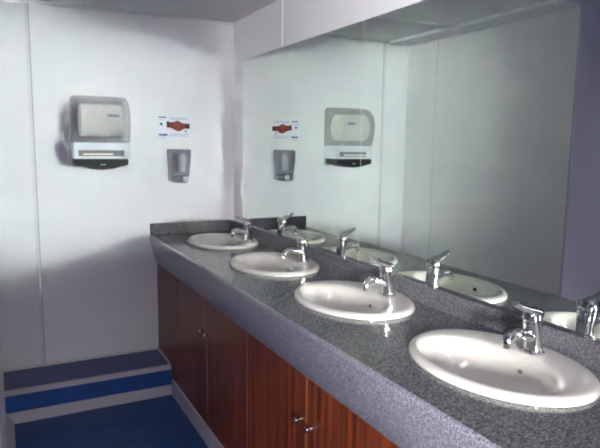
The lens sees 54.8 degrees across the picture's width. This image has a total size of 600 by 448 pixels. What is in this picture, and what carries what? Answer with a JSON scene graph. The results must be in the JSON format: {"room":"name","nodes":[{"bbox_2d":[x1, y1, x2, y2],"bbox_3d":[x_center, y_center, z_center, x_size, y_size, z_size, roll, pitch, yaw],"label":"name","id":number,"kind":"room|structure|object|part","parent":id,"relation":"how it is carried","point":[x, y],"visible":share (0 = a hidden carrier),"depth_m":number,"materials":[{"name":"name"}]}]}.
{"room":"public restroom","nodes":[
{"label":"public restroom","id":0,"kind":"room"},
{"bbox_2d":[0,412,2,447],"bbox_3d":[-1.804,0.136,1.411,1.855,2.161,0.014,-3,9,-27],"label":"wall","id":1,"kind":"structure","parent":0,"point":[1,445],"depth_m":1.91,"materials":[{"name":"white paint"}]},
{"bbox_2d":[0,341,5,447],"bbox_3d":[-1.348,0.003,2.430,0.100,2.161,1.391,-3,9,-27],"label":"wall","id":2,"kind":"structure","parent":0,"point":[2,410],"depth_m":2.39,"materials":[{"name":"white paint"}]},
{"bbox_2d":[0,326,5,414],"bbox_3d":[-1.475,-0.047,2.785,0.004,2.161,0.014,-3,9,-27],"label":"trim","id":3,"kind":"structure","parent":2,"relation":"attached to","point":[0,326],"depth_m":2.88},
{"bbox_2d":[0,0,18,2],"bbox_3d":[-1.210,-1.063,2.342,0.173,0.022,1.381,-3,9,-27],"label":"trim","id":4,"kind":"structure","parent":2,"relation":"attached to","point":[0,0],"depth_m":2.95,"materials":[{"name":"white"}]},
{"bbox_2d":[5,415,15,447],"bbox_3d":[-1.225,1.059,2.462,0.040,0.062,1.075,-3,9,-27],"label":"baseboard","id":5,"kind":"structure","parent":2,"relation":"attached to","point":[9,425],"depth_m":2.78,"materials":[{"name":"grey plastic"}]},
{"bbox_2d":[14,380,207,447],"bbox_3d":[-0.475,1.421,0.467,3.420,0.100,6.200,-3,9,-27],"label":"floor","id":6,"kind":"structure","parent":0,"point":[158,422],"depth_m":2.92,"materials":[{"name":"blue carpet"}]},
{"bbox_2d":[3,347,171,423],"bbox_3d":[-1.181,0.890,3.249,0.853,0.187,0.305,-3,9,-27],"label":"raised step","id":7,"kind":"structure","parent":6,"relation":"on","point":[31,394],"depth_m":3.15,"materials":[{"name":"blue plastic"}]},
{"bbox_2d":[157,263,178,385],"bbox_3d":[-0.559,0.605,3.461,0.468,0.710,0.453,-3,9,-27],"label":"vanity cabinet","id":8,"kind":"object","parent":6,"relation":"on","point":[167,284],"visible":0.29,"depth_m":3.31,"materials":[{"name":"red wood"}]},
{"bbox_2d":[172,379,223,447],"bbox_3d":[-0.076,1.110,2.071,0.016,0.095,2.832,-3,9,-27],"label":"baseboard","id":9,"kind":"structure","parent":6,"relation":"on","point":[204,431],"depth_m":2.92,"materials":[{"name":"grey plastic"}]},
{"bbox_2d":[178,279,246,447],"bbox_3d":[-0.239,0.696,2.821,0.494,0.710,0.983,-3,9,-27],"label":"vanity cabinet","id":10,"kind":"object","parent":6,"relation":"on","point":[212,347],"visible":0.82,"depth_m":2.62,"materials":[{"name":"red wood"}]},
{"bbox_3d":[-0.540,0.627,2.934,0.017,0.612,0.490,-3,9,-27],"label":"door","id":11,"kind":"part","parent":10,"relation":"part of","materials":[{"name":"red wood"}]},
{"bbox_3d":[-0.314,0.689,2.501,0.017,0.612,0.490,-3,9,-27],"label":"door","id":12,"kind":"part","parent":10,"relation":"part of","materials":[{"name":"red wood"}]},
{"bbox_2d":[247,332,399,447],"bbox_3d":[0.213,0.819,1.956,0.494,0.710,0.983,-3,9,-27],"label":"vanity cabinet","id":13,"kind":"object","parent":6,"relation":"on","point":[286,408],"visible":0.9,"depth_m":1.92,"materials":[{"name":"red wood"}]},
{"bbox_3d":[-0.088,0.751,2.068,0.017,0.612,0.490,-3,9,-27],"label":"door","id":14,"kind":"part","parent":13,"relation":"part of","materials":[{"name":"red wood"}]},
{"bbox_3d":[-0.008,0.625,1.852,0.026,0.020,0.020,-3,9,-27],"label":"knob","id":15,"kind":"part","parent":13,"relation":"part of","materials":[{"name":"silver metal"}]},
{"bbox_3d":[0.025,0.634,1.790,0.026,0.020,0.020,-3,9,-27],"label":"knob","id":16,"kind":"part","parent":13,"relation":"part of","materials":[{"name":"silver metal"}]},
{"bbox_3d":[0.139,0.812,1.635,0.017,0.612,0.490,-3,9,-27],"label":"door","id":17,"kind":"part","parent":13,"relation":"part of","materials":[{"name":"red wood"}]},
{"bbox_2d":[149,220,599,447],"bbox_3d":[0.059,0.301,2.208,0.533,0.243,3.150,-3,9,-27],"label":"countertop","id":18,"kind":"structure","parent":13,"relation":"on","point":[368,366],"depth_m":1.67,"materials":[{"name":"grey stone"}]},
{"bbox_2d":[186,233,258,249],"bbox_3d":[-0.437,0.162,3.259,0.388,0.158,0.514,-3,9,-27],"label":"washbasin","id":19,"kind":"object","parent":18,"relation":"in","point":[219,241],"visible":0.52,"depth_m":3.32,"materials":[{"name":"beige ceramic"}]},
{"bbox_2d":[230,215,252,240],"bbox_3d":[-0.321,0.021,3.186,0.132,0.143,0.063,-3,9,-27],"label":"mixer tap","id":20,"kind":"object","parent":18,"relation":"on","point":[246,230],"visible":1,"depth_m":3.18,"materials":[{"name":"silver metal"}]},
{"bbox_3d":[-0.332,0.047,3.184,0.106,0.046,0.039,-3,9,-27],"label":"spout","id":21,"kind":"part","parent":20,"relation":"part of","materials":[{"name":"silver metal"}]},
{"bbox_3d":[-0.313,-0.022,3.184,0.099,0.056,0.052,-3,9,-27],"label":"lever","id":22,"kind":"part","parent":20,"relation":"part of","materials":[{"name":"silver metal"}]},
{"bbox_2d":[229,252,319,276],"bbox_3d":[-0.122,0.248,2.657,0.388,0.158,0.514,-3,9,-27],"label":"washbasin","id":23,"kind":"object","parent":18,"relation":"in","point":[272,264],"visible":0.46,"depth_m":2.72,"materials":[{"name":"beige ceramic"}]},
{"bbox_2d":[282,232,308,262],"bbox_3d":[-0.019,0.103,2.610,0.132,0.143,0.063,-3,9,-27],"label":"mixer tap","id":24,"kind":"object","parent":18,"relation":"on","point":[301,251],"visible":1,"depth_m":2.60,"materials":[{"name":"silver metal"}]},
{"bbox_3d":[-0.031,0.129,2.608,0.106,0.046,0.039,-3,9,-27],"label":"spout","id":25,"kind":"part","parent":24,"relation":"part of","materials":[{"name":"silver metal"}]},
{"bbox_3d":[-0.012,0.059,2.608,0.099,0.056,0.052,-3,9,-27],"label":"lever","id":26,"kind":"part","parent":24,"relation":"part of","materials":[{"name":"silver metal"}]},
{"bbox_2d":[294,280,414,319],"bbox_3d":[0.185,0.332,2.071,0.388,0.158,0.514,-3,9,-27],"label":"washbasin","id":27,"kind":"object","parent":18,"relation":"in","point":[339,298],"visible":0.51,"depth_m":2.12,"materials":[{"name":"beige ceramic"}]},
{"bbox_2d":[362,257,395,296],"bbox_3d":[0.279,0.184,2.041,0.132,0.143,0.063,-3,9,-27],"label":"mixer tap","id":28,"kind":"object","parent":18,"relation":"on","point":[386,268],"visible":1,"depth_m":2.03,"materials":[{"name":"silver metal"}]},
{"bbox_3d":[0.267,0.210,2.038,0.106,0.046,0.039,-3,9,-27],"label":"spout","id":29,"kind":"part","parent":28,"relation":"part of","materials":[{"name":"silver metal"}]},
{"bbox_3d":[0.286,0.141,2.038,0.099,0.056,0.052,-3,9,-27],"label":"lever","id":30,"kind":"part","parent":28,"relation":"part of","materials":[{"name":"silver metal"}]},
{"bbox_2d":[408,329,599,407],"bbox_3d":[0.497,0.416,1.475,0.388,0.158,0.514,-3,9,-27],"label":"washbasin","id":31,"kind":"object","parent":18,"relation":"in","point":[475,361],"visible":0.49,"depth_m":1.48,"materials":[{"name":"beige ceramic"}]},
{"bbox_2d":[502,301,544,355],"bbox_3d":[0.571,0.264,1.481,0.132,0.143,0.063,-3,9,-27],"label":"mixer tap","id":32,"kind":"object","parent":18,"relation":"on","point":[531,334],"visible":1,"depth_m":1.47,"materials":[{"name":"silver metal"}]},
{"bbox_3d":[0.560,0.289,1.478,0.106,0.046,0.039,-3,9,-27],"label":"spout","id":33,"kind":"part","parent":32,"relation":"part of","materials":[{"name":"silver metal"}]},
{"bbox_3d":[0.579,0.220,1.478,0.099,0.056,0.052,-3,9,-27],"label":"lever","id":34,"kind":"part","parent":32,"relation":"part of","materials":[{"name":"silver metal"}]},
{"bbox_2d":[0,1,232,369],"bbox_3d":[-1.040,-0.128,3.420,1.565,2.161,0.100,-3,9,-27],"label":"wall","id":35,"kind":"structure","parent":0,"point":[99,265],"depth_m":3.30,"materials":[{"name":"white paint"}]},
{"bbox_2d":[24,2,45,363],"bbox_3d":[-1.441,-0.175,3.145,0.016,1.972,0.004,-3,9,-27],"label":"trim","id":36,"kind":"structure","parent":35,"relation":"attached to","point":[25,4],"depth_m":3.13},
{"bbox_2d":[3,347,156,371],"bbox_3d":[-1.252,0.785,3.377,0.855,0.012,0.010,-3,9,-27],"label":"baseboard","id":37,"kind":"structure","parent":35,"relation":"attached to","point":[152,348],"depth_m":3.35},
{"bbox_2d":[70,98,130,169],"bbox_3d":[-1.091,-0.499,3.170,0.296,0.398,0.202,-3,9,-27],"label":"paper towel dispenser","id":38,"kind":"object","parent":35,"relation":"attached to","point":[97,125],"visible":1,"depth_m":3.14,"materials":[{"name":"grey plastic"}]},
{"bbox_2d":[72,158,128,169],"bbox_3d":[-1.102,-0.332,3.201,0.278,0.059,0.145,-3,9,-27],"label":"tray","id":39,"kind":"object","parent":38,"relation":"on","point":[92,163],"depth_m":3.14,"materials":[{"name":"grey plastic"}]},
{"bbox_3d":[-1.098,-0.405,3.195,0.292,0.086,0.146,-3,9,-27],"label":"panel","id":40,"kind":"part","parent":38,"relation":"part of","materials":[{"name":"white plastic"}]},
{"bbox_2d":[19,0,232,25],"bbox_3d":[-1.007,-1.183,3.223,1.351,0.016,0.012,-3,9,-27],"label":"trim","id":41,"kind":"structure","parent":35,"relation":"attached to","point":[25,1],"depth_m":3.23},
{"bbox_2d":[157,116,189,138],"bbox_3d":[-0.752,-0.575,3.448,0.199,0.133,0.003,-3,9,-27],"label":"notice","id":42,"kind":"object","parent":35,"relation":"attached to","point":[168,127],"visible":1,"depth_m":3.45,"materials":[{"name":"white paper"}]},
{"bbox_2d":[169,121,184,130],"bbox_3d":[-0.727,-0.585,3.459,0.139,0.062,0.001,-3,9,-27],"label":"picture","id":43,"kind":"object","parent":42,"relation":"on","point":[173,125],"depth_m":3.46},
{"bbox_2d":[168,150,187,181],"bbox_3d":[-0.711,-0.345,3.441,0.134,0.197,0.112,-3,9,-27],"label":"soap dispenser","id":44,"kind":"object","parent":35,"relation":"attached to","point":[177,159],"visible":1,"depth_m":3.47,"materials":[{"name":"grey plastic"}]},
{"bbox_2d":[231,26,233,218],"bbox_3d":[-0.422,-0.620,3.613,0.012,1.190,0.006,-3,9,-27],"label":"trim","id":45,"kind":"structure","parent":35,"relation":"attached to","point":[231,26],"depth_m":3.60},
{"bbox_2d":[37,0,277,22],"bbox_3d":[-0.447,-0.819,0.163,3.420,0.100,6.200,-3,9,-27],"label":"ceiling","id":46,"kind":"structure","parent":0,"point":[231,11],"depth_m":3.13,"materials":[{"name":"white paint"}]},
{"bbox_2d":[233,0,561,328],"bbox_3d":[1.007,0.217,1.070,0.114,2.161,6.000,-3,9,-27],"label":"wall","id":47,"kind":"structure","parent":0,"point":[259,32],"depth_m":2.97,"materials":[{"name":"white paint"}]},
{"bbox_2d":[281,0,282,47],"bbox_3d":[-0.092,-1.020,2.939,0.003,0.240,0.014,-3,9,-27],"label":"trim","id":48,"kind":"structure","parent":47,"relation":"attached to","point":[281,0],"depth_m":2.93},
{"bbox_2d":[243,20,363,260],"bbox_3d":[-0.044,-0.405,2.910,0.006,0.966,1.279,-3,9,-27],"label":"wall mirror","id":49,"kind":"object","parent":47,"relation":"attached to","point":[302,100],"visible":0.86,"depth_m":2.75,"materials":[{"name":"clear glass"}]},
{"bbox_2d":[358,20,364,250],"bbox_3d":[0.250,-0.325,2.347,0.006,0.966,0.002,-3,9,-27],"label":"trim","id":50,"kind":"structure","parent":47,"relation":"attached to","point":[364,20],"depth_m":2.34,"materials":[{"name":"metal"}]},
{"bbox_2d":[230,220,599,371],"bbox_3d":[0.286,0.214,2.314,0.024,0.089,3.150,-3,9,-27],"label":"backsplash","id":51,"kind":"structure","parent":47,"relation":"attached to","point":[585,350],"depth_m":1.88,"materials":[{"name":"grey stone"}]},
{"bbox_2d":[358,0,599,340],"bbox_3d":[0.545,-0.244,1.785,0.006,0.966,1.278,-3,9,-27],"label":"wall mirror","id":52,"kind":"object","parent":47,"relation":"attached to","point":[480,175],"visible":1,"depth_m":1.73,"materials":[{"name":"clear glass"}]}
]}

